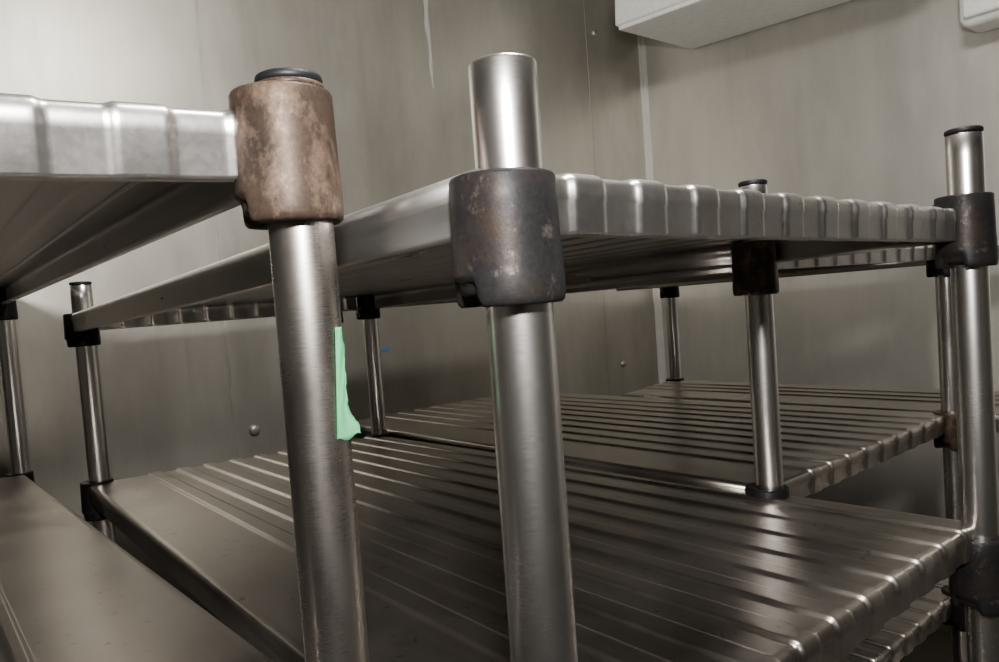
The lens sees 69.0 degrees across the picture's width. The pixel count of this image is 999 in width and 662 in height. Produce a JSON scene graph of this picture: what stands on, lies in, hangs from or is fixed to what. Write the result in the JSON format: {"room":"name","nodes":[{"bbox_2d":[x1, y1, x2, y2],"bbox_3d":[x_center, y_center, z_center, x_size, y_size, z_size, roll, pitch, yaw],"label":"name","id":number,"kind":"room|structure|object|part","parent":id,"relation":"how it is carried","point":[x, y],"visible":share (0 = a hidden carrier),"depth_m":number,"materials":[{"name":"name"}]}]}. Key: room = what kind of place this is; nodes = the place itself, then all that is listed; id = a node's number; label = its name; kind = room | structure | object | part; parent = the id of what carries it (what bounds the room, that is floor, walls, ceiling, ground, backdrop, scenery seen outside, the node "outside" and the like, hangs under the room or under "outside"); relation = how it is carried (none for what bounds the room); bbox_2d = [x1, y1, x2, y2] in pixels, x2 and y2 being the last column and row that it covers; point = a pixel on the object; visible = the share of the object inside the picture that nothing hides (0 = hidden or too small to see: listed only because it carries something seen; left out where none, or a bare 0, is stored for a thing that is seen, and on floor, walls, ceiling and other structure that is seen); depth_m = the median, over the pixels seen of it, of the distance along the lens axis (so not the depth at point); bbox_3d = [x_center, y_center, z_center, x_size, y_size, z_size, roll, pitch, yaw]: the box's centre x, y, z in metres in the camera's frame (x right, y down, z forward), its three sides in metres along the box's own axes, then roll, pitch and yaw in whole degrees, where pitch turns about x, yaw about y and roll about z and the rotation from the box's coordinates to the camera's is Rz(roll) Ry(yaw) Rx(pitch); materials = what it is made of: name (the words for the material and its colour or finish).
{"room":"walk-in cold room","nodes":[
{"label":"walk-in cold room","id":0,"kind":"room"},
{"bbox_2d":[0,0,658,627],"bbox_3d":[-0.938,-0.091,2.140,4.470,2.720,0.100,-6,3,-39],"label":"wall","id":1,"kind":"structure","parent":0,"point":[166,390],"depth_m":2.30,"materials":[{"name":"grey metal"}]},
{"bbox_2d":[195,0,238,457],"bbox_3d":[-0.825,-0.100,2.167,0.008,2.720,0.002,-6,3,-39],"label":"trim","id":2,"kind":"structure","parent":1,"relation":"attached to","point":[196,1],"depth_m":2.16,"materials":[{"name":"metal"}]},
{"bbox_2d":[249,425,260,435],"bbox_3d":[-0.746,0.303,2.220,0.034,0.034,0.010,-6,3,-39],"label":"bolt","id":3,"kind":"object","parent":1,"relation":"attached to","point":[254,430],"visible":1,"depth_m":2.22,"materials":[{"name":"metal"}]},
{"bbox_2d":[423,0,433,87],"bbox_3d":[-0.260,-1.066,2.641,0.027,0.360,0.001,-6,3,-39],"label":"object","id":4,"kind":"structure","parent":1,"relation":"attached to","point":[426,21],"depth_m":2.64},
{"bbox_2d":[584,0,610,395],"bbox_3d":[0.455,-0.241,3.215,0.008,2.720,0.002,-6,3,-39],"label":"trim","id":5,"kind":"structure","parent":1,"relation":"attached to","point":[584,0],"depth_m":3.19,"materials":[{"name":"metal"}]},
{"bbox_2d":[645,0,998,632],"bbox_3d":[2.012,-0.296,1.970,0.100,2.720,3.900,-6,3,-39],"label":"wall","id":6,"kind":"structure","parent":0,"point":[853,99],"depth_m":2.75,"materials":[{"name":"grey metal"}]},
{"bbox_2d":[637,35,665,383],"bbox_3d":[0.748,-0.272,3.435,0.006,2.720,0.020,-6,3,-39],"label":"trim","id":7,"kind":"structure","parent":6,"relation":"attached to","point":[643,43],"depth_m":3.41,"materials":[{"name":"metal"}]},
{"bbox_2d":[959,0,998,32],"bbox_3d":[1.610,-1.051,2.146,0.170,0.195,0.425,-6,3,-39],"label":"electrical box","id":8,"kind":"object","parent":6,"relation":"attached to","point":[979,16],"visible":1,"depth_m":2.23,"materials":[{"name":"white paint"}]},
{"bbox_3d":[1.556,-1.047,2.102,0.030,0.160,0.385,-6,3,-39],"label":"lid","id":9,"kind":"part","parent":8,"relation":"part of","materials":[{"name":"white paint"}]},
{"bbox_2d":[899,629,951,661],"bbox_3d":[0.397,1.294,0.695,4.470,0.100,4.000,-6,3,-39],"label":"floor","id":10,"kind":"structure","parent":0,"point":[936,647],"depth_m":2.47,"materials":[{"name":"tile"}]},
{"bbox_2d":[0,67,368,661],"bbox_3d":[-0.872,0.605,0.892,0.743,1.438,1.733,-6,3,-39],"label":"shelving unit","id":11,"kind":"object","parent":10,"relation":"on","point":[84,186],"depth_m":0.43,"materials":[{"name":"silver metal"}]},
{"bbox_3d":[-1.131,0.603,1.760,0.048,1.400,0.048,-6,3,-39],"label":"post","id":12,"kind":"part","parent":11,"relation":"part of","materials":[{"name":"silver metal"}]},
{"bbox_3d":[-0.913,-0.060,0.866,0.691,0.065,1.680,-6,3,-39],"label":"shelf","id":13,"kind":"part","parent":11,"relation":"part of","materials":[{"name":"silver metal"}]},
{"bbox_3d":[-0.884,0.338,0.884,0.691,0.131,1.680,-6,3,-39],"label":"shelf","id":14,"kind":"part","parent":11,"relation":"part of","materials":[{"name":"silver metal"}]},
{"bbox_3d":[-0.073,0.570,0.462,0.048,1.432,0.048,-6,3,-39],"label":"post","id":15,"kind":"part","parent":11,"relation":"part of","materials":[{"name":"silver metal"}]},
{"bbox_3d":[-0.091,0.031,0.425,0.012,0.066,0.010,-6,3,-39],"label":"green tape strip","id":16,"kind":"part","parent":11,"relation":"part of","materials":[{"name":"green plastic"}]},
{"bbox_2d":[63,52,998,661],"bbox_3d":[-0.102,0.529,1.155,0.752,1.454,1.375,-6,3,-39],"label":"shelving unit","id":17,"kind":"object","parent":10,"relation":"on","point":[518,552],"visible":0.81,"depth_m":0.77,"materials":[{"name":"silver metal"}]},
{"bbox_3d":[-0.818,-0.093,1.418,0.039,0.006,0.039,-6,3,-39],"label":"post cap","id":18,"kind":"part","parent":17,"relation":"part of","materials":[{"name":"black plastic"}]},
{"bbox_3d":[-0.768,0.600,1.450,0.048,1.383,0.048,-6,3,-39],"label":"post","id":19,"kind":"part","parent":17,"relation":"part of","materials":[{"name":"silver metal"}]},
{"bbox_3d":[-0.283,0.552,1.854,0.048,1.370,0.048,-6,3,-39],"label":"post","id":20,"kind":"part","parent":17,"relation":"part of","materials":[{"name":"silver metal"}]},
{"bbox_3d":[-0.150,-0.073,1.121,0.714,0.079,1.320,-6,3,-39],"label":"shelf","id":21,"kind":"part","parent":17,"relation":"part of","materials":[{"name":"silver metal"}]},
{"bbox_3d":[0.053,0.564,0.431,0.048,1.429,0.048,-6,3,-39],"label":"post","id":22,"kind":"part","parent":17,"relation":"part of","materials":[{"name":"silver metal"}]},
{"bbox_3d":[-0.124,0.287,1.138,0.714,0.063,1.321,-6,3,-39],"label":"shelf","id":23,"kind":"part","parent":17,"relation":"part of","materials":[{"name":"silver metal"}]},
{"bbox_3d":[0.584,0.496,0.866,0.048,1.448,0.048,-6,3,-39],"label":"post","id":24,"kind":"part","parent":17,"relation":"part of","materials":[{"name":"silver metal"}]},
{"bbox_2d":[341,179,966,661],"bbox_3d":[0.250,0.484,1.768,0.747,1.436,1.372,-6,3,-39],"label":"shelving unit","id":25,"kind":"object","parent":10,"relation":"on","point":[764,448],"visible":0.32,"depth_m":1.36,"materials":[{"name":"silver metal"}]},
{"bbox_3d":[0.236,0.229,1.759,0.685,0.061,1.317,-6,3,-39],"label":"shelf","id":26,"kind":"part","parent":25,"relation":"part of","materials":[{"name":"silver metal"}]},
{"bbox_3d":[0.211,-0.117,1.743,0.685,0.056,1.317,-6,3,-39],"label":"shelf","id":27,"kind":"part","parent":25,"relation":"part of","materials":[{"name":"silver metal"}]},
{"bbox_3d":[0.353,-0.206,1.014,0.039,0.006,0.039,-6,3,-39],"label":"post cap","id":28,"kind":"part","parent":25,"relation":"part of","materials":[{"name":"black plastic"}]},
{"bbox_3d":[0.405,0.510,1.047,0.048,1.430,0.048,-6,3,-39],"label":"post","id":29,"kind":"part","parent":25,"relation":"part of","materials":[{"name":"silver metal"}]},
{"bbox_3d":[0.263,0.596,1.776,0.685,0.064,1.317,-6,3,-39],"label":"shelf","id":30,"kind":"part","parent":25,"relation":"part of","materials":[{"name":"silver metal"}]},
{"bbox_3d":[0.934,0.459,1.480,0.048,1.415,0.048,-6,3,-39],"label":"post","id":31,"kind":"part","parent":25,"relation":"part of","materials":[{"name":"silver metal"}]},
{"bbox_2d":[616,239,998,587],"bbox_3d":[0.906,0.441,1.840,0.348,1.422,1.272,-6,3,-39],"label":"shelving unit","id":32,"kind":"object","parent":10,"relation":"on","point":[675,387],"visible":0.29,"depth_m":1.90,"materials":[{"name":"silver metal"}]},
{"bbox_3d":[0.593,0.461,2.364,0.048,1.380,0.048,-6,3,-39],"label":"post","id":33,"kind":"part","parent":32,"relation":"part of","materials":[{"name":"silver metal"}]},
{"bbox_3d":[0.853,-0.165,1.803,0.321,0.053,1.217,-6,3,-39],"label":"shelf","id":34,"kind":"part","parent":32,"relation":"part of","materials":[{"name":"silver metal"}]},
{"bbox_3d":[0.877,0.177,1.818,0.321,0.056,1.217,-6,3,-39],"label":"shelf","id":35,"kind":"part","parent":32,"relation":"part of","materials":[{"name":"silver metal"}]},
{"bbox_3d":[0.904,0.549,1.835,0.321,0.059,1.217,-6,3,-39],"label":"shelf","id":36,"kind":"part","parent":32,"relation":"part of","materials":[{"name":"silver metal"}]},
{"bbox_3d":[0.194,-1.515,0.566,4.470,0.100,4.000,-6,3,-39],"label":"ceiling","id":37,"kind":"structure","parent":0,"visible":0},
{"bbox_2d":[615,0,850,48],"bbox_3d":[0.988,-1.381,2.598,0.500,0.445,1.112,-6,3,-39],"label":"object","id":38,"kind":"object","parent":37,"relation":"hanging from","point":[691,24],"visible":1,"depth_m":2.78,"materials":[{"name":"white paint"}]},
{"bbox_3d":[0.991,-1.344,2.599,0.500,0.285,1.100,-6,6,-39],"label":"casing","id":39,"kind":"part","parent":38,"relation":"part of","materials":[{"name":"white paint"}]}
]}

